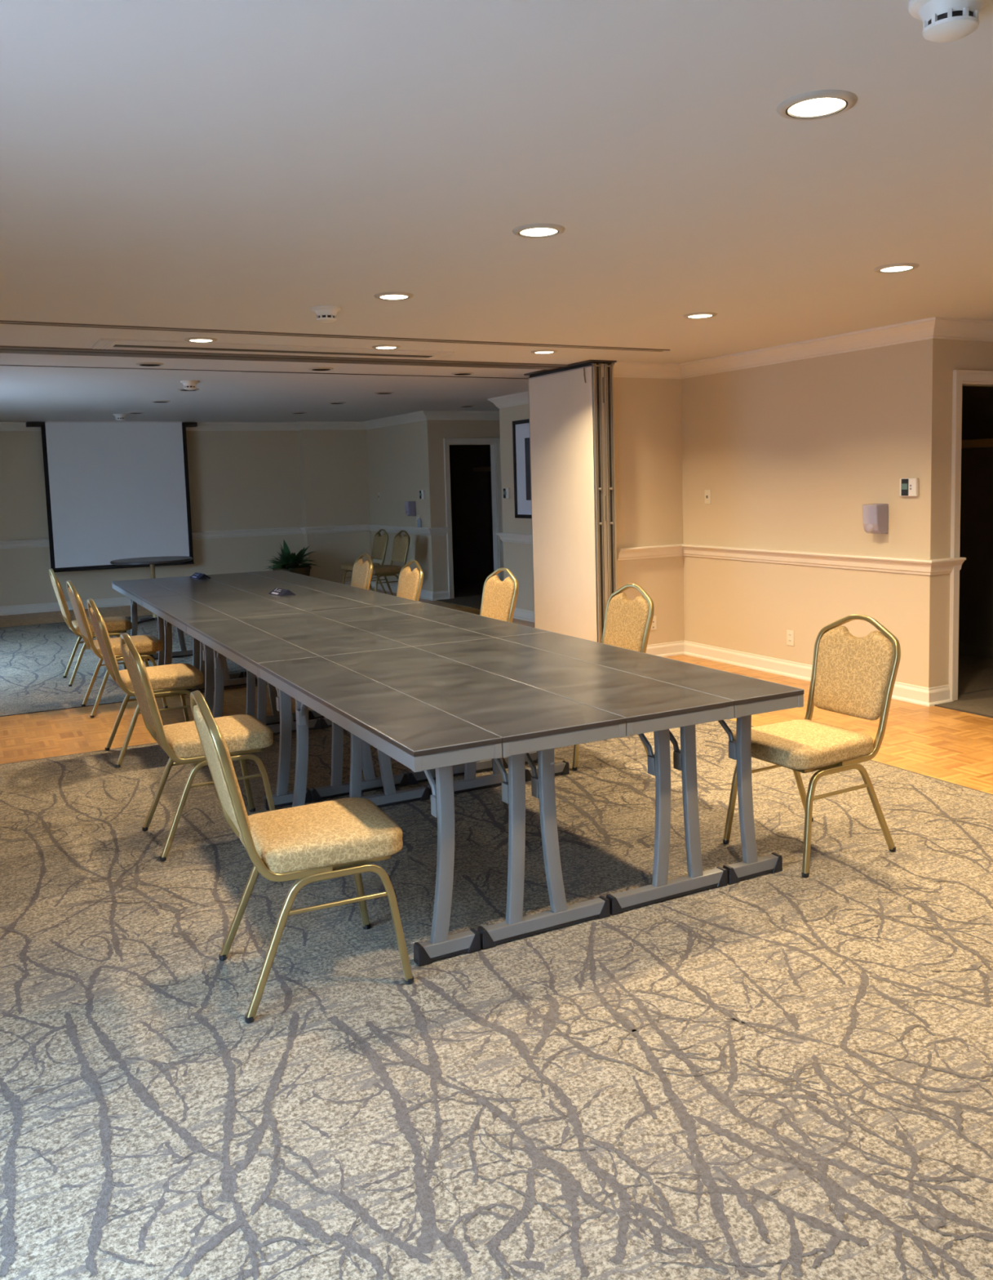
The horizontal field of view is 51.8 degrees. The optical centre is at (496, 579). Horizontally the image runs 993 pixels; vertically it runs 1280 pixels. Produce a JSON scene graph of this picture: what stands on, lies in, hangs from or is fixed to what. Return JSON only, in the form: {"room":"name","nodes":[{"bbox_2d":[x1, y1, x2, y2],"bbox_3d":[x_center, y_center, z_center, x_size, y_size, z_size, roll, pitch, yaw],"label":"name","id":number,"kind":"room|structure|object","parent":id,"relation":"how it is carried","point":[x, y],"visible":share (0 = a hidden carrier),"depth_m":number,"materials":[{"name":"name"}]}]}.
{"room":"conference room","nodes":[
{"label":"conference room","id":0,"kind":"room"},
{"bbox_2d":[0,429,373,606],"bbox_3d":[-4.744,-0.884,13.801,6.544,2.441,0.400,-5,6,-28],"label":"wall","id":1,"kind":"structure","parent":0,"point":[239,480],"depth_m":14.38,"materials":[{"name":"beige paint"}]},
{"bbox_2d":[0,524,448,549],"bbox_3d":[-4.078,-0.480,12.820,6.545,0.102,2.410,-5,6,-28],"label":"trim","id":2,"kind":"structure","parent":1,"relation":"attached to","point":[366,527],"depth_m":14.35,"materials":[{"name":"beige paint"}]},
{"bbox_2d":[417,515,422,527],"bbox_3d":[-1.017,-0.764,13.468,0.051,0.166,0.051,0,6,17],"label":"sanitizer bottle","id":3,"kind":"object","parent":2,"relation":"on","point":[420,525],"visible":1,"depth_m":13.45,"materials":[{"name":"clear plastic"}]},
{"bbox_2d":[0,580,449,615],"bbox_3d":[-4.190,0.263,13.867,6.965,0.114,2.055,-2,5,-8],"label":"baseboard","id":4,"kind":"structure","parent":1,"relation":"attached to","point":[424,594],"depth_m":13.39,"materials":[{"name":"beige paint"}]},
{"bbox_2d":[0,410,499,431],"bbox_3d":[-3.447,-2.083,13.719,8.582,0.112,2.135,-2,5,-7],"label":"trim","id":5,"kind":"structure","parent":1,"relation":"attached to","point":[420,415],"depth_m":14.09,"materials":[{"name":"beige paint"}]},
{"bbox_2d":[423,419,500,591],"bbox_3d":[-0.038,-1.010,13.713,1.926,2.441,0.120,-5,6,-28],"label":"wall","id":6,"kind":"structure","parent":0,"point":[434,430],"depth_m":13.28,"materials":[{"name":"beige paint"}]},
{"bbox_2d":[443,438,504,598],"bbox_3d":[-0.315,-0.814,13.567,0.831,2.093,0.153,-5,6,-28],"label":"door frame","id":7,"kind":"structure","parent":6,"relation":"in","point":[495,456],"depth_m":13.60,"materials":[{"name":"beige paint"}]},
{"bbox_2d":[449,444,493,583],"bbox_3d":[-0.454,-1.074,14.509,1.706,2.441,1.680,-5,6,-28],"label":"doorway","id":8,"kind":"structure","parent":0,"point":[471,492],"depth_m":15.40,"materials":[{"name":"brown paint"}]},
{"bbox_2d":[0,0,992,422],"bbox_3d":[-0.024,-1.641,6.831,8.450,0.120,17.200,-5,6,-28],"label":"ceiling","id":9,"kind":"structure","parent":0,"point":[229,165],"depth_m":3.20,"materials":[{"name":"white paint"}]},
{"bbox_2d":[26,421,197,572],"bbox_3d":[-4.980,-1.107,13.480,2.110,1.922,0.150,-5,6,-28],"label":"projection screen","id":10,"kind":"object","parent":9,"relation":"attached to","point":[115,490],"visible":0.93,"depth_m":13.40,"materials":[{"name":"white plastic"}]},
{"bbox_2d":[113,413,127,420],"bbox_3d":[-4.477,-1.924,12.154,0.156,0.074,0.156,-5,6,-28],"label":"smoke detector","id":11,"kind":"object","parent":9,"relation":"attached to","point":[118,416],"visible":1,"depth_m":12.11,"materials":[{"name":"white plastic"}]},
{"bbox_2d":[127,411,145,413],"bbox_3d":[-4.208,-1.942,11.933,0.196,0.011,0.196,-5,6,-28],"label":"recessed light","id":12,"kind":"object","parent":9,"relation":"in","point":[135,412],"visible":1,"depth_m":11.89,"materials":[{"name":"beige metal"}]},
{"bbox_2d":[135,362,164,366],"bbox_3d":[-2.520,-1.560,7.431,0.196,0.011,0.196,-5,6,-28],"label":"recessed light","id":13,"kind":"object","parent":9,"relation":"in","point":[142,364],"visible":1,"depth_m":7.42,"materials":[{"name":"beige"}]},
{"bbox_2d":[151,400,170,403],"bbox_3d":[-3.462,-1.829,10.534,0.196,0.011,0.196,-5,6,-28],"label":"recessed light","id":14,"kind":"object","parent":9,"relation":"in","point":[157,401],"visible":1,"depth_m":10.49,"materials":[{"name":"beige metal"}]},
{"bbox_2d":[177,388,199,391],"bbox_3d":[-2.825,-1.737,9.370,0.196,0.011,0.196,-5,6,-28],"label":"recessed light","id":15,"kind":"object","parent":9,"relation":"in","point":[180,389],"visible":0.76,"depth_m":9.38,"materials":[{"name":"beige"}]},
{"bbox_2d":[180,380,199,390],"bbox_3d":[-2.609,-1.647,8.697,0.156,0.074,0.156,-5,6,-28],"label":"smoke detector","id":16,"kind":"object","parent":9,"relation":"attached to","point":[188,384],"visible":1,"depth_m":8.65,"materials":[{"name":"white plastic"}]},
{"bbox_2d":[184,337,217,342],"bbox_3d":[-1.822,-1.472,6.300,0.196,0.011,0.196,-5,6,-28],"label":"recessed light","id":17,"kind":"object","parent":9,"relation":"in","point":[193,340],"visible":1,"depth_m":6.26,"materials":[{"name":"beige"}]},
{"bbox_2d":[91,337,454,359],"bbox_3d":[-1.437,-1.536,6.868,2.360,0.014,0.415,-5,6,-28],"label":"ceiling vent","id":18,"kind":"object","parent":9,"relation":"in","point":[102,344],"visible":1,"depth_m":6.77,"materials":[{"name":"white metal"}]},
{"bbox_2d":[290,412,306,413],"bbox_3d":[-2.454,-2.064,12.684,0.196,0.011,0.196,-5,6,-28],"label":"recessed light","id":19,"kind":"object","parent":9,"relation":"in","point":[291,412],"visible":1,"depth_m":12.66,"materials":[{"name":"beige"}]},
{"bbox_2d":[308,367,333,371],"bbox_3d":[-1.379,-1.651,8.037,0.196,0.011,0.196,-5,6,-28],"label":"recessed light","id":20,"kind":"object","parent":9,"relation":"in","point":[317,369],"visible":1,"depth_m":8.02,"materials":[{"name":"beige"}]},
{"bbox_2d":[311,305,341,323],"bbox_3d":[-0.885,-1.374,5.320,0.156,0.074,0.156,-5,6,-28],"label":"smoke detector","id":21,"kind":"object","parent":9,"relation":"attached to","point":[325,313],"visible":1,"depth_m":5.28,"materials":[{"name":"white plastic"}]},
{"bbox_2d":[319,315,334,317],"bbox_3d":[-0.885,-1.362,5.321,0.088,0.018,0.088,-5,6,-28],"label":"vent","id":22,"kind":"object","parent":21,"relation":"attached to","point":[320,316],"depth_m":5.28,"materials":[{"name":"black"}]},
{"bbox_2d":[328,401,346,404],"bbox_3d":[-1.768,-1.955,11.342,0.196,0.011,0.196,-5,6,-28],"label":"recessed light","id":23,"kind":"object","parent":9,"relation":"in","point":[332,402],"visible":1,"depth_m":11.28,"materials":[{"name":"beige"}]},
{"bbox_2d":[374,391,394,394],"bbox_3d":[-1.129,-1.872,10.281,0.196,0.011,0.196,-5,6,-28],"label":"recessed light","id":24,"kind":"object","parent":9,"relation":"in","point":[376,393],"visible":1,"depth_m":10.27,"materials":[{"name":"beige"}]},
{"bbox_2d":[372,344,400,350],"bbox_3d":[-0.742,-1.558,6.873,0.196,0.011,0.196,-5,6,-28],"label":"recessed light","id":25,"kind":"object","parent":9,"relation":"in","point":[383,347],"visible":1,"depth_m":6.84,"materials":[{"name":"beige"}]},
{"bbox_2d":[373,291,413,301],"bbox_3d":[-0.504,-1.388,5.023,0.196,0.011,0.196,-5,6,-28],"label":"recessed light","id":26,"kind":"object","parent":9,"relation":"in","point":[393,296],"visible":1,"depth_m":5.00,"materials":[{"name":"beige"}]},
{"bbox_2d":[451,372,474,375],"bbox_3d":[-0.288,-1.743,8.672,0.196,0.011,0.196,-5,6,-28],"label":"recessed light","id":27,"kind":"object","parent":9,"relation":"in","point":[453,373],"visible":1,"depth_m":8.67,"materials":[{"name":"beige"}]},
{"bbox_2d":[459,404,475,407],"bbox_3d":[-0.353,-2.095,12.376,0.196,0.011,0.196,-5,6,-28],"label":"recessed light","id":28,"kind":"object","parent":9,"relation":"in","point":[464,406],"visible":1,"depth_m":12.31,"materials":[{"name":"beige metal"}]},
{"bbox_2d":[512,223,564,238],"bbox_3d":[0.157,-1.290,3.792,0.196,0.011,0.196,-5,6,-28],"label":"recessed light","id":29,"kind":"object","parent":9,"relation":"in","point":[533,230],"visible":1,"depth_m":3.77,"materials":[{"name":"beige"}]},
{"bbox_2d":[530,349,557,354],"bbox_3d":[0.344,-1.637,7.370,0.196,0.011,0.196,-5,6,-28],"label":"recessed light","id":30,"kind":"object","parent":9,"relation":"in","point":[544,351],"visible":1,"depth_m":7.34,"materials":[{"name":"beige"}]},
{"bbox_2d":[683,311,717,319],"bbox_3d":[1.176,-1.521,5.903,0.196,0.011,0.196,-5,6,-28],"label":"recessed light","id":31,"kind":"object","parent":9,"relation":"in","point":[702,315],"visible":1,"depth_m":5.87,"materials":[{"name":"beige"}]},
{"bbox_2d":[776,89,857,119],"bbox_3d":[0.808,-1.193,2.580,0.196,0.011,0.196,-5,6,-28],"label":"recessed light","id":32,"kind":"object","parent":9,"relation":"in","point":[822,104],"visible":1,"depth_m":2.56,"materials":[{"name":"beige"}]},
{"bbox_2d":[874,262,919,273],"bbox_3d":[1.833,-1.423,4.682,0.196,0.011,0.196,-5,6,-28],"label":"recessed light","id":33,"kind":"object","parent":9,"relation":"in","point":[900,267],"visible":1,"depth_m":4.66,"materials":[{"name":"beige"}]},
{"bbox_2d":[908,0,991,42],"bbox_3d":[0.898,-1.110,2.020,0.156,0.074,0.156,-5,6,-28],"label":"smoke detector","id":34,"kind":"object","parent":9,"relation":"attached to","point":[944,20],"visible":1,"depth_m":1.99,"materials":[{"name":"white plastic"}]},
{"bbox_2d":[928,10,973,25],"bbox_3d":[0.898,-1.098,2.021,0.088,0.018,0.088,-5,6,-28],"label":"vent","id":35,"kind":"object","parent":34,"relation":"attached to","point":[935,17],"depth_m":1.98,"materials":[{"name":"black"}]},
{"bbox_2d":[0,581,992,794],"bbox_3d":[0.049,0.895,7.073,8.450,0.106,17.200,-5,6,-28],"label":"floor","id":36,"kind":"structure","parent":0,"point":[944,744],"depth_m":6.45,"materials":[{"name":"orange wood"}]},
{"bbox_2d":[66,580,168,717],"bbox_3d":[-2.671,0.447,7.169,0.578,0.923,0.458,-5,6,-29],"label":"banquet chair","id":37,"kind":"object","parent":36,"relation":"on","point":[145,645],"visible":0.81,"depth_m":7.06,"materials":[{"name":"beige metal"}]},
{"bbox_2d":[0,614,267,716],"bbox_3d":[-3.172,0.642,10.188,4.522,0.009,5.314,-5,6,-28],"label":"carpet","id":38,"kind":"object","parent":36,"relation":"on","point":[34,659],"visible":0.26,"depth_m":8.88,"materials":[{"name":"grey carpet"}]},
{"bbox_2d":[48,568,132,686],"bbox_3d":[-3.295,0.355,8.318,0.578,0.923,0.458,-5,6,-28],"label":"banquet chair","id":39,"kind":"object","parent":38,"relation":"on","point":[114,624],"visible":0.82,"depth_m":8.20,"materials":[{"name":"beige metal"}]},
{"bbox_2d":[111,578,182,666],"bbox_3d":[-2.907,0.428,8.492,0.296,0.724,1.708,-4,6,-27],"label":"folding table","id":40,"kind":"object","parent":38,"relation":"on","point":[134,589],"visible":0.47,"depth_m":8.30,"materials":[{"name":"laminate"}]},
{"bbox_2d":[110,555,192,623],"bbox_3d":[-3.942,0.136,11.753,0.896,0.735,0.896,-5,6,-28],"label":"round table","id":41,"kind":"object","parent":38,"relation":"on","point":[151,561],"visible":0.82,"depth_m":11.64,"materials":[{"name":"grey laminate"}]},
{"bbox_2d":[146,576,244,680],"bbox_3d":[-2.585,0.403,8.658,0.497,0.724,1.708,-4,6,-27],"label":"folding table","id":42,"kind":"object","parent":38,"relation":"on","point":[183,585],"visible":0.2,"depth_m":8.52,"materials":[{"name":"laminate"}]},
{"bbox_2d":[190,572,210,578],"bbox_3d":[-2.680,-0.034,9.243,0.120,0.042,0.250,-5,7,-34],"label":"tent card","id":43,"kind":"object","parent":42,"relation":"on","point":[196,575],"visible":1,"depth_m":9.17,"materials":[{"name":"black plastic"}]},
{"bbox_2d":[206,572,298,677],"bbox_3d":[-2.135,0.368,8.891,0.516,0.724,1.708,-4,6,-27],"label":"folding table","id":44,"kind":"object","parent":38,"relation":"on","point":[243,580],"visible":0.13,"depth_m":8.72,"materials":[{"name":"laminate"}]},
{"bbox_2d":[248,569,338,586],"bbox_3d":[-1.812,0.343,9.058,0.325,0.724,1.708,-4,6,-27],"label":"folding table","id":45,"kind":"object","parent":38,"relation":"on","point":[295,579],"visible":0.18,"depth_m":8.94,"materials":[{"name":"laminate"}]},
{"bbox_2d":[350,552,373,590],"bbox_3d":[-1.377,0.249,8.850,0.578,0.923,0.458,-5,6,-28],"label":"banquet chair","id":46,"kind":"object","parent":38,"relation":"on","point":[362,575],"visible":0.34,"depth_m":8.87,"materials":[{"name":"beige metal"}]},
{"bbox_2d":[141,595,235,713],"bbox_3d":[-2.119,0.550,6.985,0.296,0.724,1.698,-4,6,-27],"label":"folding table","id":47,"kind":"object","parent":36,"relation":"on","point":[177,611],"visible":0.52,"depth_m":6.71,"materials":[{"name":"laminate"}]},
{"bbox_2d":[183,590,307,725],"bbox_3d":[-1.797,0.524,7.151,0.497,0.724,1.698,-4,6,-27],"label":"folding table","id":48,"kind":"object","parent":36,"relation":"on","point":[242,603],"visible":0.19,"depth_m":6.92,"materials":[{"name":"laminate"}]},
{"bbox_2d":[264,538,319,576],"bbox_3d":[-2.802,-0.159,14.150,0.792,0.821,0.752,-5,6,-28],"label":"potted plant","id":49,"kind":"object","parent":36,"relation":"on","point":[290,562],"visible":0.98,"depth_m":14.04,"materials":[{"name":"green plant"}]},
{"bbox_2d":[244,586,376,719],"bbox_3d":[-1.346,0.489,7.384,0.516,0.724,1.698,-4,6,-27],"label":"folding table","id":50,"kind":"object","parent":36,"relation":"on","point":[306,599],"visible":0.22,"depth_m":7.13,"materials":[{"name":"laminate"}]},
{"bbox_2d":[269,587,296,595],"bbox_3d":[-1.596,0.091,7.604,0.120,0.042,0.250,-5,7,-34],"label":"tent card","id":51,"kind":"object","parent":50,"relation":"on","point":[277,591],"visible":1,"depth_m":7.54,"materials":[{"name":"black plastic"}]},
{"bbox_2d":[302,582,422,606],"bbox_3d":[-1.024,0.464,7.551,0.325,0.724,1.698,-4,6,-27],"label":"folding table","id":52,"kind":"object","parent":36,"relation":"on","point":[362,595],"visible":0.15,"depth_m":7.41,"materials":[{"name":"laminate"}]},
{"bbox_2d":[341,528,388,594],"bbox_3d":[-1.767,-0.202,13.750,0.578,0.923,0.458,-5,6,-31],"label":"banquet chair","id":53,"kind":"object","parent":36,"relation":"on","point":[380,542],"visible":0.54,"depth_m":13.74,"materials":[{"name":"beige metal"}]},
{"bbox_2d":[370,530,410,595],"bbox_3d":[-1.429,-0.155,13.162,0.578,0.923,0.458,-5,6,-32],"label":"banquet chair","id":54,"kind":"object","parent":36,"relation":"on","point":[401,544],"visible":0.8,"depth_m":13.11,"materials":[{"name":"beige metal"}]},
{"bbox_2d":[395,560,423,600],"bbox_3d":[-0.882,0.327,7.950,0.578,0.923,0.458,-5,6,-28],"label":"banquet chair","id":55,"kind":"object","parent":36,"relation":"on","point":[410,584],"visible":0.32,"depth_m":7.97,"materials":[{"name":"beige metal"}]},
{"bbox_2d":[0,719,992,1279],"bbox_3d":[0.711,1.221,2.960,4.522,0.009,8.324,-5,6,-28],"label":"carpet","id":56,"kind":"object","parent":36,"relation":"on","point":[785,1074],"visible":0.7,"depth_m":2.76,"materials":[{"name":"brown carpet"}]},
{"bbox_2d":[87,598,203,767],"bbox_3d":[-2.021,0.550,5.899,0.578,0.923,0.458,-5,6,-28],"label":"banquet chair","id":57,"kind":"object","parent":56,"relation":"on","point":[167,680],"visible":0.81,"depth_m":5.78,"materials":[{"name":"beige metal"}]},
{"bbox_2d":[120,632,275,861],"bbox_3d":[-1.300,0.667,4.452,0.578,0.923,0.458,-5,6,-28],"label":"banquet chair","id":58,"kind":"object","parent":56,"relation":"on","point":[244,735],"visible":0.93,"depth_m":4.34,"materials":[{"name":"beige fabric"}]},
{"bbox_2d":[185,618,319,809],"bbox_3d":[-1.335,0.670,5.487,0.296,0.724,1.688,-4,6,-27],"label":"folding table","id":59,"kind":"object","parent":56,"relation":"on","point":[242,643],"visible":0.68,"depth_m":5.09,"materials":[{"name":"laminate"}]},
{"bbox_2d":[190,690,413,1022],"bbox_3d":[-0.615,0.771,3.156,0.578,0.923,0.458,-4,6,-24],"label":"banquet chair","id":60,"kind":"object","parent":56,"relation":"on","point":[313,842],"visible":1,"depth_m":3.04,"materials":[{"name":"beige fabric"}]},
{"bbox_2d":[235,612,411,801],"bbox_3d":[-1.013,0.645,5.653,0.497,0.724,1.688,-4,6,-27],"label":"folding table","id":61,"kind":"object","parent":56,"relation":"on","point":[321,636],"visible":0.46,"depth_m":5.24,"materials":[{"name":"laminate"}]},
{"bbox_2d":[257,656,502,966],"bbox_3d":[-0.524,0.795,3.936,0.296,0.724,1.818,-4,6,-27],"label":"folding table","id":62,"kind":"object","parent":56,"relation":"on","point":[418,735],"visible":0.88,"depth_m":3.33,"materials":[{"name":"laminate"}]},
{"bbox_2d":[310,606,494,785],"bbox_3d":[-0.563,0.610,5.886,0.516,0.724,1.688,-4,6,-27],"label":"folding table","id":63,"kind":"object","parent":56,"relation":"on","point":[408,629],"visible":0.27,"depth_m":5.60,"materials":[{"name":"laminate"}]},
{"bbox_2d":[377,602,551,768],"bbox_3d":[-0.240,0.585,6.053,0.325,0.724,1.688,-4,6,-27],"label":"folding table","id":64,"kind":"object","parent":56,"relation":"on","point":[495,628],"visible":0.19,"depth_m":5.84,"materials":[{"name":"laminate"}]},
{"bbox_2d":[321,646,626,949],"bbox_3d":[-0.202,0.770,4.102,0.497,0.724,1.818,-4,6,-27],"label":"folding table","id":65,"kind":"object","parent":56,"relation":"on","point":[527,718],"visible":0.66,"depth_m":3.46,"materials":[{"name":"laminate"}]},
{"bbox_2d":[480,567,518,622],"bbox_3d":[-0.174,0.401,6.904,0.578,0.923,0.458,-5,6,-31],"label":"banquet chair","id":66,"kind":"object","parent":56,"relation":"on","point":[499,600],"visible":0.37,"depth_m":6.95,"materials":[{"name":"beige fabric"}]},
{"bbox_2d":[413,637,734,915],"bbox_3d":[0.249,0.735,4.335,0.516,0.724,1.818,-4,6,-27],"label":"folding table","id":67,"kind":"object","parent":56,"relation":"on","point":[647,704],"visible":0.74,"depth_m":3.70,"materials":[{"name":"laminate"}]},
{"bbox_2d":[572,583,654,770],"bbox_3d":[0.534,0.503,5.618,0.578,0.923,0.458,-5,6,-28],"label":"banquet chair","id":68,"kind":"object","parent":56,"relation":"on","point":[628,623],"visible":0.37,"depth_m":5.64,"materials":[{"name":"beige fabric"}]},
{"bbox_2d":[497,631,804,884],"bbox_3d":[0.571,0.709,4.501,0.325,0.724,1.818,-4,6,-27],"label":"folding table","id":69,"kind":"object","parent":56,"relation":"on","point":[751,696],"visible":0.7,"depth_m":3.86,"materials":[{"name":"laminate"}]},
{"bbox_2d":[723,614,901,877],"bbox_3d":[1.278,0.625,4.122,0.578,0.923,0.458,-5,6,-29],"label":"banquet chair","id":70,"kind":"object","parent":56,"relation":"on","point":[854,676],"visible":0.94,"depth_m":4.07,"materials":[{"name":"beige fabric"}]},
{"bbox_2d":[934,704,992,718],"bbox_3d":[3.283,0.879,5.733,0.013,0.007,1.995,-5,6,-28],"label":"trim","id":71,"kind":"structure","parent":36,"relation":"on","point":[965,711],"depth_m":6.39,"materials":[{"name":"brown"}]},
{"bbox_2d":[366,341,916,684],"bbox_3d":[1.671,-0.498,7.833,0.874,2.441,17.000,-5,6,-28],"label":"wall","id":72,"kind":"structure","parent":0,"point":[789,455],"depth_m":7.91,"materials":[{"name":"beige paint"}]},
{"bbox_2d":[0,364,528,378],"bbox_3d":[-2.154,-1.627,7.981,5.570,0.004,0.030,-5,6,-28],"label":"trim","id":73,"kind":"structure","parent":72,"relation":"attached to","point":[0,365],"depth_m":8.19,"materials":[{"name":"grey"}]},
{"bbox_2d":[0,345,568,369],"bbox_3d":[-1.737,-1.560,7.186,5.550,0.010,0.290,-5,6,-28],"label":"ceiling track","id":74,"kind":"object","parent":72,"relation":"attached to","point":[3,349],"depth_m":7.19,"materials":[{"name":"silver metal"}]},
{"bbox_2d":[0,320,670,351],"bbox_3d":[-1.202,-1.484,6.207,5.567,0.006,0.085,-5,6,-28],"label":"trim","id":75,"kind":"structure","parent":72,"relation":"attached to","point":[2,322],"depth_m":6.22,"materials":[{"name":"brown metal"}]},
{"bbox_2d":[404,501,416,515],"bbox_3d":[-1.150,-0.941,13.633,0.118,0.202,0.124,-5,6,-28],"label":"soap dispenser","id":76,"kind":"object","parent":72,"relation":"attached to","point":[410,506],"visible":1,"depth_m":13.59,"materials":[{"name":"grey plastic"}]},
{"bbox_2d":[419,489,425,498],"bbox_3d":[-0.975,-1.106,13.372,0.032,0.116,0.132,-5,6,-28],"label":"thermostat","id":77,"kind":"object","parent":72,"relation":"attached to","point":[422,493],"visible":1,"depth_m":13.34,"materials":[{"name":"white plastic"}]},
{"bbox_2d":[502,488,511,498],"bbox_3d":[0.110,-0.954,11.350,0.032,0.116,0.132,-5,6,-28],"label":"thermostat","id":78,"kind":"object","parent":72,"relation":"attached to","point":[506,491],"visible":1,"depth_m":11.32,"materials":[{"name":"white plastic"}]},
{"bbox_2d":[487,391,528,408],"bbox_3d":[0.578,-1.924,10.844,1.585,0.112,3.493,0,6,13],"label":"trim","id":79,"kind":"structure","parent":72,"relation":"attached to","point":[521,398],"depth_m":11.04,"materials":[{"name":"beige paint"}]},
{"bbox_2d":[495,532,532,543],"bbox_3d":[0.642,-0.439,10.966,1.534,0.102,3.466,0,6,13],"label":"trim","id":80,"kind":"structure","parent":72,"relation":"attached to","point":[506,537],"depth_m":11.21,"materials":[{"name":"beige paint"}]},
{"bbox_2d":[512,418,532,518],"bbox_3d":[0.439,-1.158,10.702,0.030,1.050,1.020,-5,6,-28],"label":"framed picture","id":81,"kind":"object","parent":72,"relation":"attached to","point":[521,428],"visible":0.41,"depth_m":11.01,"materials":[{"name":"black paper"}]},
{"bbox_2d":[524,437,531,500],"bbox_3d":[0.439,-1.158,10.703,0.002,0.660,0.540,-5,6,-28],"label":"print","id":82,"kind":"object","parent":81,"relation":"attached to","point":[527,453],"depth_m":10.90},
{"bbox_2d":[513,607,534,622],"bbox_3d":[0.683,0.394,11.031,1.494,0.114,3.445,0,6,13],"label":"baseboard","id":83,"kind":"structure","parent":72,"relation":"attached to","point":[520,614],"depth_m":11.19,"materials":[{"name":"beige paint"}]},
{"bbox_2d":[524,360,617,375],"bbox_3d":[0.594,-1.749,8.474,0.250,0.012,1.040,-5,6,-28],"label":"trim","id":84,"kind":"structure","parent":72,"relation":"attached to","point":[587,361],"depth_m":8.21,"materials":[{"name":"grey metal"}]},
{"bbox_2d":[528,361,608,643],"bbox_3d":[0.595,-0.531,8.565,0.110,2.425,1.032,-5,6,-28],"label":"partition panel","id":85,"kind":"object","parent":84,"relation":"hanging from","point":[566,406],"visible":0.87,"depth_m":8.43,"materials":[{"name":"fabric"}]},
{"bbox_2d":[602,362,617,599],"bbox_3d":[0.681,-0.538,8.611,0.083,2.425,1.032,-5,6,-28],"label":"partition panel","id":86,"kind":"object","parent":84,"relation":"hanging from","point":[608,366],"visible":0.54,"depth_m":8.14,"materials":[{"name":"fabric"}]},
{"bbox_2d":[650,615,657,630],"bbox_3d":[1.318,0.369,8.600,0.072,0.116,0.010,-5,6,-28],"label":"wall plate","id":87,"kind":"object","parent":72,"relation":"attached to","point":[654,626],"visible":0.79,"depth_m":8.61,"materials":[{"name":"beige plastic"}]},
{"bbox_2d":[705,489,711,503],"bbox_3d":[1.724,-0.673,8.365,0.018,0.116,0.072,-5,6,-28],"label":"light switch","id":88,"kind":"object","parent":72,"relation":"attached to","point":[708,492],"visible":1,"depth_m":8.36,"materials":[{"name":"beige plastic"}]},
{"bbox_2d":[786,630,794,646],"bbox_3d":[2.199,0.440,7.647,0.009,0.116,0.072,-5,6,-28],"label":"electrical outlet","id":89,"kind":"object","parent":72,"relation":"attached to","point":[790,633],"visible":1,"depth_m":7.64,"materials":[{"name":"beige plastic"}]},
{"bbox_2d":[617,543,966,575],"bbox_3d":[2.007,-0.145,7.484,0.686,0.102,2.636,-5,7,-34],"label":"trim","id":90,"kind":"structure","parent":72,"relation":"attached to","point":[875,563],"depth_m":7.44,"materials":[{"name":"beige paint"}]},
{"bbox_2d":[645,640,952,706],"bbox_3d":[1.968,0.690,7.546,0.734,0.114,2.584,-5,6,-32],"label":"baseboard","id":91,"kind":"structure","parent":72,"relation":"attached to","point":[926,696],"depth_m":7.86,"materials":[{"name":"beige paint"}]},
{"bbox_2d":[611,316,992,378],"bbox_3d":[4.263,-1.449,4.759,2.660,0.112,9.285,-5,6,-28],"label":"trim","id":92,"kind":"structure","parent":72,"relation":"attached to","point":[936,327],"depth_m":7.11,"materials":[{"name":"beige paint"}]},
{"bbox_2d":[862,503,888,533],"bbox_3d":[2.520,-0.402,6.800,0.118,0.202,0.124,-5,6,-28],"label":"soap dispenser","id":93,"kind":"object","parent":72,"relation":"attached to","point":[875,516],"visible":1,"depth_m":6.76,"materials":[{"name":"grey plastic"}]},
{"bbox_2d":[899,478,919,496],"bbox_3d":[2.662,-0.594,6.596,0.032,0.116,0.132,-5,6,-28],"label":"thermostat","id":94,"kind":"object","parent":72,"relation":"attached to","point":[908,486],"visible":1,"depth_m":6.58,"materials":[{"name":"white plastic"}]},
{"bbox_2d":[913,337,992,688],"bbox_3d":[3.575,-0.472,6.987,1.926,2.441,0.120,-5,6,-28],"label":"wall","id":95,"kind":"structure","parent":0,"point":[937,359],"depth_m":6.53,"materials":[{"name":"beige paint"}]},
{"bbox_2d":[948,369,992,701],"bbox_3d":[3.324,-0.300,6.853,0.955,2.138,0.153,-5,6,-28],"label":"door frame","id":96,"kind":"structure","parent":95,"relation":"attached to","point":[962,378],"depth_m":6.57,"materials":[{"name":"beige paint"}]},
{"bbox_2d":[959,386,992,646],"bbox_3d":[3.159,-0.536,7.782,1.706,2.441,1.680,-5,6,-28],"label":"wall","id":97,"kind":"structure","parent":0,"point":[976,542],"depth_m":8.18,"materials":[{"name":"brown paint"}]},
{"bbox_2d":[958,641,992,658],"bbox_3d":[3.898,0.578,8.211,0.017,0.100,1.560,-5,6,-28],"label":"baseboard","id":98,"kind":"structure","parent":97,"relation":"attached to","point":[977,650],"depth_m":8.25,"materials":[{"name":"brown paint"}]},
{"bbox_2d":[959,688,992,694],"bbox_3d":[3.580,0.739,7.112,1.630,0.006,0.011,-5,6,-28],"label":"trim","id":99,"kind":"structure","parent":97,"relation":"attached to","point":[990,688],"depth_m":6.93,"materials":[{"name":"black wood"}]},
{"bbox_2d":[961,438,992,448],"bbox_3d":[3.740,-1.060,7.995,0.270,0.060,1.560,-5,6,-28],"label":"closet shelf","id":100,"kind":"object","parent":97,"relation":"attached to","point":[987,442],"visible":0.2,"depth_m":7.83,"materials":[{"name":"brown wood"}]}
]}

